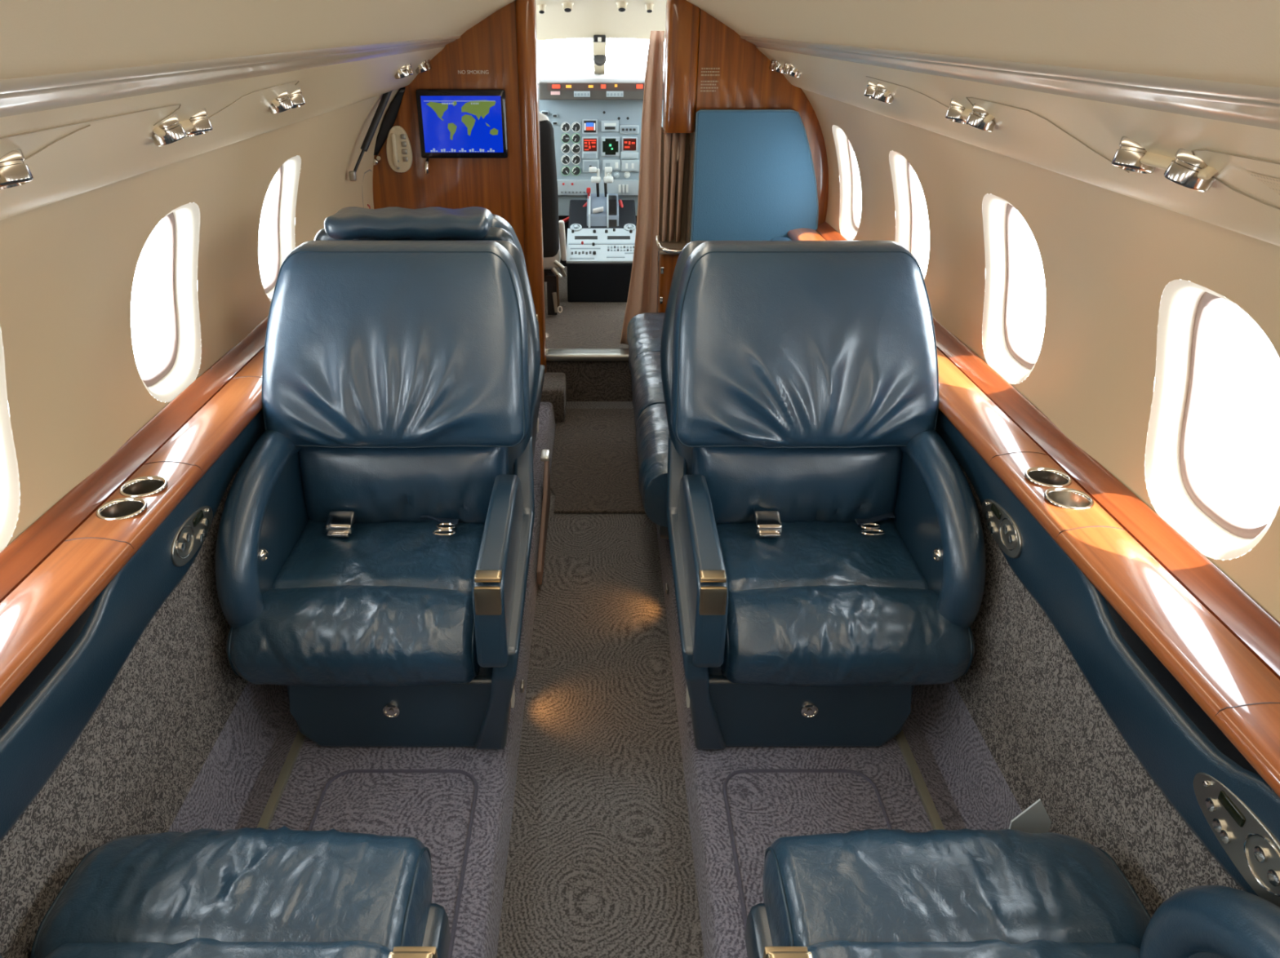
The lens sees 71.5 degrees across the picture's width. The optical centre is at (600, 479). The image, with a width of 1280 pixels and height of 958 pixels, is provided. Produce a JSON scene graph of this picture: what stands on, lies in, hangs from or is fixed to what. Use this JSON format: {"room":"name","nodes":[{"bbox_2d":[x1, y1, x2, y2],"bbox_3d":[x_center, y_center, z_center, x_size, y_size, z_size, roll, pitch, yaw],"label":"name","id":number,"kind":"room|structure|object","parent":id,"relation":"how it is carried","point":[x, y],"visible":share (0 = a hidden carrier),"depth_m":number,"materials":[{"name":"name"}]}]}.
{"room":"aircraft cabin","nodes":[
{"label":"aircraft cabin","id":0,"kind":"room"},
{"bbox_2d":[0,88,399,957],"bbox_3d":[-0.791,0.326,0.921,0.172,1.047,5.740,0,27,0],"label":"wall","id":1,"kind":"structure","parent":0,"point":[77,393],"depth_m":1.49,"materials":[{"name":"beige plastic"}]},
{"bbox_2d":[0,327,19,552],"bbox_3d":[-0.862,-0.041,1.160,0.134,0.391,0.304,0,27,0],"label":"window","id":2,"kind":"structure","parent":1,"relation":"in","point":[9,473],"depth_m":1.32,"materials":[{"name":"beige"}]},
{"bbox_2d":[0,148,33,189],"bbox_3d":[-0.619,-0.298,0.873,0.052,0.046,0.173,0,27,0],"label":"light","id":3,"kind":"object","parent":1,"relation":"attached to","point":[14,172],"visible":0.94,"depth_m":0.91,"materials":[{"name":"silver metal"}]},
{"bbox_2d":[24,124,90,160],"bbox_3d":[-0.610,-0.355,0.969,0.008,0.048,0.141,11,29,20],"label":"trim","id":4,"kind":"structure","parent":1,"relation":"attached to","point":[52,143],"depth_m":0.98,"materials":[{"name":"brown plastic"}]},
{"bbox_2d":[0,103,181,138],"bbox_3d":[-0.594,-0.366,0.956,0.036,0.028,0.636,0,27,0],"label":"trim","id":5,"kind":"structure","parent":1,"relation":"attached to","point":[180,104],"depth_m":1.01,"materials":[{"name":"brown"}]},
{"bbox_2d":[0,408,265,841],"bbox_3d":[-0.743,0.435,0.954,0.028,0.175,5.698,0,27,0],"label":"panel","id":6,"kind":"object","parent":1,"relation":"attached to","point":[42,719],"visible":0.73,"depth_m":1.30,"materials":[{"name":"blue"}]},
{"bbox_2d":[0,315,268,707],"bbox_3d":[-0.794,0.343,0.908,0.152,0.073,5.700,0,27,0],"label":"ledge","id":7,"kind":"object","parent":1,"relation":"attached to","point":[56,568],"visible":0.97,"depth_m":1.44,"materials":[{"name":"brown wood"}]},
{"bbox_2d":[130,202,201,402],"bbox_3d":[-0.862,-0.355,1.769,0.134,0.391,0.304,0,27,0],"label":"window","id":8,"kind":"structure","parent":1,"relation":"in","point":[180,368],"depth_m":1.88,"materials":[{"name":"beige plastic"}]},
{"bbox_2d":[151,108,213,146],"bbox_3d":[-0.619,-0.522,1.306,0.052,0.046,0.168,0,27,0],"label":"light","id":9,"kind":"object","parent":1,"relation":"attached to","point":[171,131],"visible":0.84,"depth_m":1.26,"materials":[{"name":"silver metal"}]},
{"bbox_2d":[0,47,444,220],"bbox_3d":[-0.633,-0.175,0.652,0.163,0.129,5.720,0,27,0],"label":"trim","id":10,"kind":"structure","parent":1,"relation":"attached to","point":[111,150],"depth_m":1.24,"materials":[{"name":"beige plastic"}]},
{"bbox_2d":[207,80,299,118],"bbox_3d":[-0.596,-0.652,1.535,0.034,0.050,0.414,3,27,6],"label":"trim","id":11,"kind":"structure","parent":1,"relation":"attached to","point":[293,81],"depth_m":1.49,"materials":[{"name":"brown"}]},
{"bbox_2d":[257,155,301,301],"bbox_3d":[-0.862,-0.668,2.378,0.134,0.391,0.304,0,27,0],"label":"window","id":12,"kind":"structure","parent":1,"relation":"in","point":[287,176],"depth_m":2.48,"materials":[{"name":"beige plastic"}]},
{"bbox_2d":[268,87,305,114],"bbox_3d":[-0.619,-0.746,1.742,0.052,0.046,0.148,0,27,0],"label":"light","id":13,"kind":"object","parent":1,"relation":"attached to","point":[282,103],"visible":0.75,"depth_m":1.70,"materials":[{"name":"silver metal"}]},
{"bbox_2d":[348,89,394,181],"bbox_3d":[-0.762,-1.161,2.957,0.026,0.299,0.220,21,34,35],"label":"gas strut","id":14,"kind":"object","parent":1,"relation":"attached to","point":[385,97],"visible":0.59,"depth_m":2.95,"materials":[{"name":"black metal"}]},
{"bbox_2d":[394,63,413,79],"bbox_3d":[-0.619,-1.279,2.777,0.052,0.046,0.138,0,27,0],"label":"light","id":15,"kind":"object","parent":1,"relation":"attached to","point":[406,71],"visible":0.73,"depth_m":2.74,"materials":[{"name":"silver metal"}]},
{"bbox_2d":[415,59,431,73],"bbox_3d":[-0.619,-1.440,3.089,0.052,0.046,0.138,0,27,0],"label":"light","id":16,"kind":"object","parent":1,"relation":"attached to","point":[425,65],"visible":0.76,"depth_m":3.05,"materials":[{"name":"silver metal"}]},
{"bbox_2d":[168,401,555,957],"bbox_3d":[-0.465,0.876,1.205,0.567,0.242,5.740,0,27,0],"label":"floor","id":17,"kind":"structure","parent":0,"point":[233,788],"depth_m":1.74,"materials":[{"name":"grey carpet"}]},
{"bbox_2d":[0,826,450,957],"bbox_3d":[-0.440,0.691,0.825,0.620,0.712,1.061,0,27,0],"label":"chair","id":18,"kind":"object","parent":17,"relation":"on","point":[283,892],"visible":1,"depth_m":1.16,"materials":[{"name":"blue leather"}]},
{"bbox_2d":[44,937,391,957],"bbox_3d":[-0.476,0.676,1.023,0.444,0.128,0.270,0,27,0],"label":"seat cushion","id":19,"kind":"object","parent":18,"relation":"on","point":[55,948],"depth_m":1.10,"materials":[{"name":"blue leather"}]},
{"bbox_2d":[256,730,306,829],"bbox_3d":[-0.634,0.944,1.105,0.018,0.014,2.000,0,27,0],"label":"track","id":20,"kind":"object","parent":17,"relation":"on","point":[271,806],"visible":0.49,"depth_m":1.76,"materials":[{"name":"silver metal"}]},
{"bbox_2d":[214,240,540,750],"bbox_3d":[-0.439,0.026,1.882,0.612,0.926,0.768,0,27,0],"label":"chair","id":21,"kind":"object","parent":17,"relation":"on","point":[373,546],"visible":1,"depth_m":1.84,"materials":[{"name":"blue leather"}]},
{"bbox_2d":[226,585,480,687],"bbox_3d":[-0.486,0.314,1.783,0.504,0.183,0.211,0,27,0],"label":"cushion","id":22,"kind":"object","parent":21,"relation":"on","point":[294,636],"depth_m":1.70,"materials":[{"name":"blue leather"}]},
{"bbox_2d":[271,519,484,591],"bbox_3d":[-0.468,0.193,1.961,0.444,0.128,0.310,0,27,0],"label":"seat cushion","id":23,"kind":"object","parent":21,"relation":"on","point":[441,555],"depth_m":1.90,"materials":[{"name":"blue leather"}]},
{"bbox_2d":[262,240,530,447],"bbox_3d":[-0.439,-0.288,1.913,0.571,0.396,0.281,0,27,0],"label":"cushion","id":24,"kind":"object","parent":21,"relation":"on","point":[368,344],"depth_m":1.85,"materials":[{"name":"blue leather"}]},
{"bbox_2d":[297,446,508,524],"bbox_3d":[-0.447,-0.001,2.032,0.472,0.224,0.152,0,27,0],"label":"lumbar cushion","id":25,"kind":"object","parent":21,"relation":"on","point":[372,485],"depth_m":1.96,"materials":[{"name":"blue leather"}]},
{"bbox_2d":[307,769,478,957],"bbox_3d":[-0.395,0.849,1.295,0.308,0.008,1.133,0,27,0],"label":"trim","id":26,"kind":"structure","parent":17,"relation":"on","point":[470,776],"depth_m":1.70,"materials":[{"name":"grey"}]},
{"bbox_2d":[314,206,545,459],"bbox_3d":[-0.458,-0.361,2.608,0.576,0.949,0.798,0,27,0],"label":"chair","id":27,"kind":"object","parent":17,"relation":"on","point":[351,223],"visible":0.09,"depth_m":2.07,"materials":[{"name":"blue leather"}]},
{"bbox_2d":[491,213,526,268],"bbox_3d":[-0.458,-0.515,2.353,0.536,0.396,0.281,0,27,0],"label":"cushion","id":28,"kind":"object","parent":27,"relation":"on","point":[497,221],"depth_m":2.19,"materials":[{"name":"blue leather"}]},
{"bbox_2d":[520,679,524,693],"bbox_3d":[-0.182,0.483,2.071,0.008,0.016,0.032,0,27,0],"label":"light","id":29,"kind":"object","parent":17,"relation":"attached to","point":[522,683],"visible":1,"depth_m":2.06,"materials":[{"name":"silver metal"}]},
{"bbox_2d":[536,448,550,584],"bbox_3d":[-0.178,0.101,2.701,0.028,0.187,0.509,0,27,0],"label":"strip","id":30,"kind":"object","parent":17,"relation":"attached to","point":[544,456],"visible":1,"depth_m":2.73,"materials":[{"name":"brown"}]},
{"bbox_2d":[546,360,632,401],"bbox_3d":[0.000,-0.433,3.795,0.500,0.195,0.055,0,27,0],"label":"step","id":31,"kind":"structure","parent":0,"point":[586,380],"depth_m":3.77,"materials":[{"name":"brown carpet"}]},
{"bbox_2d":[496,401,704,957],"bbox_3d":[0.000,0.978,1.268,0.366,0.001,5.760,0,27,0],"label":"floor","id":32,"kind":"structure","parent":0,"point":[600,862],"depth_m":1.94,"materials":[{"name":"beige carpet"}]},
{"bbox_2d":[540,373,566,423],"bbox_3d":[-0.205,-0.334,3.652,0.124,0.150,0.220,0,27,0],"label":"box","id":33,"kind":"object","parent":32,"relation":"on","point":[554,386],"visible":0.58,"depth_m":3.56,"materials":[{"name":"brown carpet"}]},
{"bbox_2d":[550,408,644,513],"bbox_3d":[0.000,-0.090,3.328,0.356,0.011,0.880,0,27,0],"label":"floor mat","id":34,"kind":"object","parent":32,"relation":"on","point":[594,469],"visible":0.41,"depth_m":3.25,"materials":[{"name":"brown carpet"}]},
{"bbox_2d":[373,0,828,257],"bbox_3d":[0.000,-1.014,3.449,1.763,1.545,0.060,0,27,0],"label":"wall","id":35,"kind":"structure","parent":0,"point":[494,184],"depth_m":3.23,"materials":[{"name":"brown wood"}]},
{"bbox_2d":[0,35,460,117],"bbox_3d":[-0.522,-0.249,0.614,0.060,0.036,5.720,0,27,0],"label":"trim","id":36,"kind":"structure","parent":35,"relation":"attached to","point":[21,95],"depth_m":1.05,"materials":[{"name":"beige"}]},
{"bbox_2d":[373,155,382,165],"bbox_3d":[-0.836,-1.189,3.313,0.037,0.035,0.020,0,27,0],"label":"door stop","id":37,"kind":"object","parent":35,"relation":"attached to","point":[375,161],"visible":1,"depth_m":3.31,"materials":[{"name":"silver metal"}]},
{"bbox_2d":[373,87,405,155],"bbox_3d":[-0.775,-1.310,3.253,0.146,0.232,0.014,0,27,0],"label":"trim","id":38,"kind":"structure","parent":35,"relation":"attached to","point":[390,117],"depth_m":3.25,"materials":[{"name":"black"}]},
{"bbox_2d":[386,125,412,173],"bbox_3d":[-0.748,-1.222,3.291,0.094,0.164,0.030,0,27,0],"label":"intercom panel","id":39,"kind":"object","parent":35,"relation":"attached to","point":[398,148],"visible":1,"depth_m":3.29,"materials":[{"name":"beige plastic"}]},
{"bbox_2d":[424,158,430,173],"bbox_3d":[-0.646,-1.171,3.312,0.017,0.054,0.044,0,27,0],"label":"coat hook","id":40,"kind":"object","parent":35,"relation":"attached to","point":[426,166],"visible":1,"depth_m":3.30,"materials":[{"name":"silver metal"}]},
{"bbox_2d":[415,88,508,158],"bbox_3d":[-0.504,-1.300,3.249,0.322,0.236,0.035,0,27,0],"label":"monitor","id":41,"kind":"object","parent":35,"relation":"attached to","point":[454,123],"visible":1,"depth_m":3.23,"materials":[{"name":"black"}]},
{"bbox_2d":[457,70,488,74],"bbox_3d":[-0.456,-1.460,3.183,0.109,0.012,0.001,0,27,0],"label":"sign","id":42,"kind":"object","parent":35,"relation":"attached to","point":[458,70],"visible":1,"depth_m":3.18,"materials":[{"name":"beige"}]},
{"bbox_2d":[515,0,546,373],"bbox_3d":[-0.262,-1.034,3.427,0.072,1.640,0.100,0,27,0],"label":"trim","id":43,"kind":"structure","parent":35,"relation":"attached to","point":[525,10],"depth_m":3.29,"materials":[{"name":"brown wood"}]},
{"bbox_2d":[546,348,628,360],"bbox_3d":[0.000,-0.523,3.735,0.480,0.028,0.090,0,27,0],"label":"trim","id":44,"kind":"structure","parent":35,"relation":"attached to","point":[552,354],"depth_m":3.70,"materials":[{"name":"silver metal"}]},
{"bbox_2d":[655,0,700,312],"bbox_3d":[0.284,-1.024,3.474,0.136,1.540,0.226,0,27,0],"label":"column","id":45,"kind":"structure","parent":35,"relation":"attached to","point":[682,18],"depth_m":3.35,"materials":[{"name":"brown wood"}]},
{"bbox_2d":[620,31,664,344],"bbox_3d":[0.158,-1.099,3.508,0.150,1.202,0.067,0,27,0],"label":"curtain","id":46,"kind":"object","parent":45,"relation":"hanging from","point":[642,291],"visible":0.9,"depth_m":3.50,"materials":[{"name":"beige fabric"}]},
{"bbox_2d":[657,241,686,254],"bbox_3d":[0.290,-0.916,3.516,0.124,0.016,0.170,0,27,0],"label":"handle","id":47,"kind":"object","parent":45,"relation":"attached to","point":[665,247],"depth_m":3.47,"materials":[{"name":"silver metal"}]},
{"bbox_2d":[700,67,719,91],"bbox_3d":[0.395,-1.438,3.195,0.066,0.078,0.002,0,27,0],"label":"placard","id":48,"kind":"object","parent":35,"relation":"attached to","point":[701,68],"visible":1,"depth_m":3.19,"materials":[{"name":"beige"}]},
{"bbox_2d":[690,109,818,241],"bbox_3d":[0.591,-0.958,3.422,0.489,0.870,0.038,0,27,0],"label":"upholstered panel","id":49,"kind":"object","parent":35,"relation":"attached to","point":[754,179],"visible":0.66,"depth_m":3.31,"materials":[{"name":"blue fabric"}]},
{"bbox_2d":[535,0,666,41],"bbox_3d":[0.000,-1.946,3.767,1.200,0.290,1.360,0,27,0],"label":"ceiling","id":50,"kind":"structure","parent":0,"point":[587,19],"depth_m":4.12,"materials":[{"name":"beige plastic"}]},
{"bbox_2d":[537,4,546,13],"bbox_3d":[-0.254,-2.039,3.838,0.041,0.046,0.045,0,27,0],"label":"light","id":51,"kind":"object","parent":50,"relation":"attached to","point":[541,7],"visible":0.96,"depth_m":3.83,"materials":[{"name":"beige plastic"}]},
{"bbox_2d":[561,1,573,12],"bbox_3d":[-0.141,-2.047,3.835,0.054,0.051,0.056,0,27,0],"label":"light","id":52,"kind":"object","parent":50,"relation":"attached to","point":[567,6],"visible":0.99,"depth_m":3.82,"materials":[{"name":"beige plastic"}]},
{"bbox_2d":[593,35,605,42],"bbox_3d":[-0.004,-2.172,4.374,0.060,0.032,0.029,0,27,0],"label":"clip","id":53,"kind":"object","parent":50,"relation":"attached to","point":[597,38],"visible":1,"depth_m":4.36,"materials":[{"name":"black plastic"}]},
{"bbox_2d":[592,38,606,74],"bbox_3d":[-0.005,-2.198,4.638,0.068,0.230,0.420,0,27,0],"label":"trim","id":54,"kind":"structure","parent":50,"relation":"attached to","point":[599,48],"depth_m":4.54,"materials":[{"name":"beige plastic"}]},
{"bbox_2d":[593,54,606,66],"bbox_3d":[-0.003,-2.180,4.601,0.068,0.067,0.044,0,27,0],"label":"compass","id":55,"kind":"object","parent":54,"relation":"attached to","point":[598,60],"visible":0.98,"depth_m":4.59,"materials":[{"name":"grey"}]},
{"bbox_2d":[615,1,627,12],"bbox_3d":[0.093,-2.048,3.834,0.054,0.051,0.056,0,27,0],"label":"light","id":56,"kind":"object","parent":50,"relation":"attached to","point":[621,6],"visible":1,"depth_m":3.82,"materials":[{"name":"beige plastic"}]},
{"bbox_2d":[644,3,653,13],"bbox_3d":[0.212,-2.042,3.837,0.041,0.046,0.045,0,27,0],"label":"light","id":57,"kind":"object","parent":50,"relation":"attached to","point":[649,6],"visible":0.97,"depth_m":3.82,"materials":[{"name":"beige plastic"}]},
{"bbox_2d":[544,266,657,349],"bbox_3d":[0.000,-0.958,4.591,1.500,0.001,1.900,0,27,0],"label":"floor","id":58,"kind":"structure","parent":0,"point":[580,325],"depth_m":4.14,"materials":[{"name":"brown carpet"}]},
{"bbox_2d":[539,111,567,315],"bbox_3d":[-0.324,-1.282,4.169,0.333,0.933,0.533,0,27,0],"label":"seat","id":59,"kind":"object","parent":58,"relation":"on","point":[554,246],"visible":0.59,"depth_m":4.00,"materials":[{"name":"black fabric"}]},
{"bbox_2d":[543,242,560,269],"bbox_3d":[-0.340,-1.116,4.307,0.300,0.100,0.440,0,27,0],"label":"seat cushion","id":60,"kind":"object","parent":59,"relation":"on","point":[548,261],"depth_m":4.12,"materials":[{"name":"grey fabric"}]},
{"bbox_2d":[566,166,635,302],"bbox_3d":[0.010,-1.289,4.600,0.356,0.579,0.639,0,27,0],"label":"pedestal","id":61,"kind":"object","parent":58,"relation":"on","point":[601,234],"visible":0.99,"depth_m":4.44,"materials":[{"name":"black metal"}]},
{"bbox_2d":[562,202,586,222],"bbox_3d":[-0.134,-1.419,4.721,0.202,0.117,0.029,-16,31,-27],"label":"lever","id":62,"kind":"object","parent":61,"relation":"attached to","point":[566,220],"visible":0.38,"depth_m":4.71,"materials":[{"name":"red paint"}]},
{"bbox_2d":[618,200,623,207],"bbox_3d":[0.119,-1.387,4.714,0.028,0.164,0.165,-3,27,-7],"label":"hose","id":63,"kind":"object","parent":61,"relation":"attached to","point":[620,203],"visible":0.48,"depth_m":4.73,"materials":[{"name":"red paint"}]},
{"bbox_2d":[558,215,658,266],"bbox_3d":[0.000,-1.415,5.019,0.900,0.420,0.020,0,27,0],"label":"wall","id":64,"kind":"structure","parent":0,"point":[560,217],"depth_m":5.01,"materials":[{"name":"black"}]},
{"bbox_2d":[537,71,663,215],"bbox_3d":[0.000,-1.838,4.873,1.240,0.705,0.653,0,27,0],"label":"panel","id":65,"kind":"object","parent":64,"relation":"attached to","point":[595,119],"visible":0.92,"depth_m":4.69,"materials":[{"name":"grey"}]},
{"bbox_2d":[551,91,559,94],"bbox_3d":[-0.227,-1.941,4.461,0.046,0.015,0.010,0,27,0],"label":"warning light","id":66,"kind":"object","parent":65,"relation":"attached to","point":[552,92],"depth_m":4.46,"materials":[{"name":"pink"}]},
{"bbox_2d":[551,84,559,88],"bbox_3d":[-0.222,-1.968,4.447,0.038,0.015,0.010,0,27,0],"label":"warning light","id":67,"kind":"object","parent":65,"relation":"on","point":[553,86],"depth_m":4.44,"materials":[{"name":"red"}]},
{"bbox_2d":[636,84,642,88],"bbox_3d":[0.196,-1.968,4.447,0.031,0.018,0.010,0,27,0],"label":"warning light","id":68,"kind":"object","parent":65,"relation":"attached to","point":[638,86],"depth_m":4.44,"materials":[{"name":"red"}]},
{"bbox_2d":[0,0,1279,87],"bbox_3d":[0.000,-0.348,0.563,0.984,0.187,5.720,0,27,0],"label":"ceiling","id":69,"kind":"structure","parent":0,"point":[1225,41],"depth_m":0.91,"materials":[{"name":"beige plastic"}]},
{"bbox_2d":[656,524,1022,957],"bbox_3d":[0.465,0.876,1.205,0.567,0.242,5.740,0,27,0],"label":"floor","id":70,"kind":"structure","parent":0,"point":[966,785],"depth_m":1.75,"materials":[{"name":"grey carpet"}]},
{"bbox_2d":[665,583,668,594],"bbox_3d":[0.182,0.300,2.427,0.008,0.016,0.032,0,27,0],"label":"light","id":71,"kind":"object","parent":70,"relation":"attached to","point":[666,584],"visible":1,"depth_m":2.42,"materials":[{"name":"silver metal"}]},
{"bbox_2d":[626,236,791,539],"bbox_3d":[0.411,-0.378,2.870,0.616,0.736,1.403,0,27,0],"label":"sofa","id":72,"kind":"object","parent":70,"relation":"on","point":[644,331],"visible":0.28,"depth_m":2.64,"materials":[{"name":"blue leather"}]},
{"bbox_2d":[626,312,665,377],"bbox_3d":[0.409,-0.487,3.346,0.611,0.182,0.457,0,27,0],"label":"seat cushion","id":73,"kind":"object","parent":72,"relation":"on","point":[644,331],"depth_m":3.27,"materials":[{"name":"blue leather"}]},
{"bbox_2d":[631,351,664,425],"bbox_3d":[0.410,-0.273,2.928,0.609,0.184,0.457,0,27,0],"label":"seat cushion","id":74,"kind":"object","parent":72,"relation":"on","point":[646,374],"depth_m":2.85,"materials":[{"name":"blue leather"}]},
{"bbox_2d":[635,403,669,527],"bbox_3d":[0.408,-0.055,2.508,0.611,0.182,0.462,0,27,0],"label":"seat cushion","id":75,"kind":"object","parent":72,"relation":"on","point":[652,433],"depth_m":2.36,"materials":[{"name":"blue leather"}]},
{"bbox_2d":[722,768,893,931],"bbox_3d":[0.395,0.849,1.295,0.308,0.008,1.133,0,27,0],"label":"trim","id":76,"kind":"structure","parent":70,"relation":"on","point":[730,776],"depth_m":1.73,"materials":[{"name":"grey"}]},
{"bbox_2d":[660,240,986,750],"bbox_3d":[0.439,0.026,1.882,0.612,0.926,0.768,0,27,0],"label":"chair","id":77,"kind":"object","parent":70,"relation":"on","point":[827,546],"visible":1,"depth_m":1.84,"materials":[{"name":"blue leather"}]},
{"bbox_2d":[692,446,902,524],"bbox_3d":[0.447,-0.001,2.032,0.472,0.224,0.152,0,27,0],"label":"lumbar cushion","id":78,"kind":"object","parent":77,"relation":"on","point":[799,485],"depth_m":1.96,"materials":[{"name":"blue leather"}]},
{"bbox_2d":[670,240,937,447],"bbox_3d":[0.439,-0.286,1.909,0.571,0.396,0.288,0,27,0],"label":"cushion","id":79,"kind":"object","parent":77,"relation":"on","point":[774,344],"depth_m":1.85,"materials":[{"name":"blue leather"}]},
{"bbox_2d":[715,519,928,591],"bbox_3d":[0.468,0.192,1.960,0.444,0.130,0.310,0,27,0],"label":"seat cushion","id":80,"kind":"object","parent":77,"relation":"on","point":[801,553],"depth_m":1.90,"materials":[{"name":"blue leather"}]},
{"bbox_2d":[720,585,974,686],"bbox_3d":[0.486,0.314,1.784,0.504,0.182,0.209,0,27,0],"label":"cushion","id":81,"kind":"object","parent":77,"relation":"on","point":[776,635],"depth_m":1.70,"materials":[{"name":"blue leather"}]},
{"bbox_2d":[894,730,945,830],"bbox_3d":[0.634,0.944,1.105,0.018,0.014,2.000,0,27,0],"label":"track","id":82,"kind":"object","parent":70,"relation":"on","point":[930,808],"visible":0.49,"depth_m":1.75,"materials":[{"name":"silver metal"}]},
{"bbox_2d":[744,828,1279,957],"bbox_3d":[0.441,0.691,0.824,0.626,0.712,1.067,0,27,0],"label":"chair","id":83,"kind":"object","parent":70,"relation":"on","point":[965,893],"visible":1,"depth_m":1.15,"materials":[{"name":"blue leather"}]},
{"bbox_2d":[762,828,1149,949],"bbox_3d":[0.486,0.602,1.224,0.504,0.183,0.249,0,27,0],"label":"cushion","id":84,"kind":"object","parent":83,"relation":"on","point":[965,888],"depth_m":1.17,"materials":[{"name":"blue leather"}]},
{"bbox_2d":[807,939,1140,957],"bbox_3d":[0.468,0.675,1.022,0.444,0.130,0.270,0,27,0],"label":"seat cushion","id":85,"kind":"object","parent":83,"relation":"on","point":[819,948],"depth_m":1.10,"materials":[{"name":"blue leather"}]},
{"bbox_2d":[1008,799,1051,833],"bbox_3d":[0.676,0.620,1.435,0.062,0.283,0.003,0,27,0],"label":"card","id":86,"kind":"object","parent":70,"relation":"on","point":[1035,819],"visible":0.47,"depth_m":1.39,"materials":[{"name":"grey"}]},
{"bbox_2d":[800,88,1279,918],"bbox_3d":[0.791,0.324,0.925,0.172,1.047,5.748,0,27,0],"label":"wall","id":87,"kind":"structure","parent":0,"point":[1108,258],"depth_m":1.50,"materials":[{"name":"beige plastic"}]},
{"bbox_2d":[768,59,783,73],"bbox_3d":[0.619,-1.440,3.089,0.052,0.046,0.138,0,27,0],"label":"light","id":88,"kind":"object","parent":87,"relation":"attached to","point":[775,65],"visible":0.71,"depth_m":3.05,"materials":[{"name":"silver metal"}]},
{"bbox_2d":[782,62,800,77],"bbox_3d":[0.619,-1.321,2.857,0.052,0.046,0.138,0,27,0],"label":"light","id":89,"kind":"object","parent":87,"relation":"attached to","point":[788,69],"visible":0.78,"depth_m":2.82,"materials":[{"name":"silver metal"}]},
{"bbox_2d":[831,124,862,240],"bbox_3d":[0.862,-1.028,3.076,0.134,0.391,0.304,0,27,0],"label":"window","id":90,"kind":"structure","parent":87,"relation":"in","point":[849,224],"depth_m":3.19,"materials":[{"name":"beige plastic"}]},
{"bbox_2d":[864,80,893,103],"bbox_3d":[0.619,-0.858,1.960,0.052,0.046,0.138,0,27,0],"label":"light","id":91,"kind":"object","parent":87,"relation":"attached to","point":[878,92],"visible":0.77,"depth_m":1.92,"materials":[{"name":"silver metal"}]},
{"bbox_2d":[866,75,949,107],"bbox_3d":[0.602,-0.759,1.751,0.020,0.043,0.493,-3,27,-5],"label":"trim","id":92,"kind":"structure","parent":87,"relation":"attached to","point":[866,76],"depth_m":1.71,"materials":[{"name":"brown"}]},
{"bbox_2d":[888,151,929,278],"bbox_3d":[0.862,-0.714,2.467,0.134,0.391,0.304,0,27,0],"label":"window","id":93,"kind":"structure","parent":87,"relation":"in","point":[902,172],"depth_m":2.57,"materials":[{"name":"beige plastic"}]},
{"bbox_2d":[945,98,995,131],"bbox_3d":[0.619,-0.609,1.475,0.052,0.046,0.168,0,27,0],"label":"light","id":94,"kind":"object","parent":87,"relation":"attached to","point":[978,117],"visible":0.77,"depth_m":1.43,"materials":[{"name":"silver metal"}]},
{"bbox_2d":[740,35,1279,129],"bbox_3d":[0.522,-0.249,0.614,0.060,0.036,5.720,0,27,0],"label":"trim","id":95,"kind":"structure","parent":87,"relation":"attached to","point":[1255,105],"depth_m":0.94,"materials":[{"name":"beige"}]},
{"bbox_2d":[982,194,1045,384],"bbox_3d":[0.862,-0.401,1.858,0.134,0.391,0.304,0,27,0],"label":"window","id":96,"kind":"structure","parent":87,"relation":"in","point":[1002,353],"depth_m":1.97,"materials":[{"name":"beige plastic"}]},
{"bbox_2d":[756,47,1279,246],"bbox_3d":[0.633,-0.175,0.652,0.163,0.129,5.720,0,27,0],"label":"trim","id":97,"kind":"structure","parent":87,"relation":"attached to","point":[1023,135],"depth_m":1.14,"materials":[{"name":"beige plastic"}]},
{"bbox_2d":[787,222,1279,797],"bbox_3d":[0.794,0.343,0.908,0.152,0.073,5.700,0,27,0],"label":"ledge","id":98,"kind":"object","parent":87,"relation":"attached to","point":[1222,646],"visible":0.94,"depth_m":1.31,"materials":[{"name":"brown wood"}]},
{"bbox_2d":[965,97,1128,173],"bbox_3d":[0.609,-0.499,1.265,0.048,0.061,0.413,-3,27,-5],"label":"cable","id":99,"kind":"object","parent":87,"relation":"attached to","point":[966,97],"depth_m":1.19,"materials":[{"name":"brown plastic"}]},
{"bbox_2d":[935,408,1279,907],"bbox_3d":[0.743,0.435,0.954,0.028,0.175,5.698,0,27,0],"label":"panel","id":100,"kind":"object","parent":87,"relation":"attached to","point":[1220,796],"visible":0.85,"depth_m":1.20,"materials":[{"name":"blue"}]},
{"bbox_2d":[1111,136,1217,191],"bbox_3d":[0.619,-0.350,0.973,0.052,0.046,0.178,0,27,0],"label":"light","id":101,"kind":"object","parent":87,"relation":"attached to","point":[1187,170],"visible":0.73,"depth_m":0.93,"materials":[{"name":"silver metal"}]},
{"bbox_2d":[1144,280,1279,559],"bbox_3d":[0.862,-0.087,1.249,0.134,0.391,0.304,0,27,0],"label":"window","id":102,"kind":"structure","parent":87,"relation":"in","point":[1175,492],"depth_m":1.35,"materials":[{"name":"beige plastic"}]},
{"bbox_2d":[1191,148,1279,209],"bbox_3d":[0.624,-0.211,0.713,0.075,0.067,0.461,0,27,0],"label":"cable","id":103,"kind":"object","parent":87,"relation":"attached to","point":[1203,149],"depth_m":0.86,"materials":[{"name":"brown"}]},
{"bbox_2d":[1246,171,1279,195],"bbox_3d":[0.629,-0.190,0.678,0.037,0.033,0.380,0,27,0],"label":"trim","id":104,"kind":"structure","parent":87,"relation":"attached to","point":[1273,184],"depth_m":0.82,"materials":[{"name":"beige plastic"}]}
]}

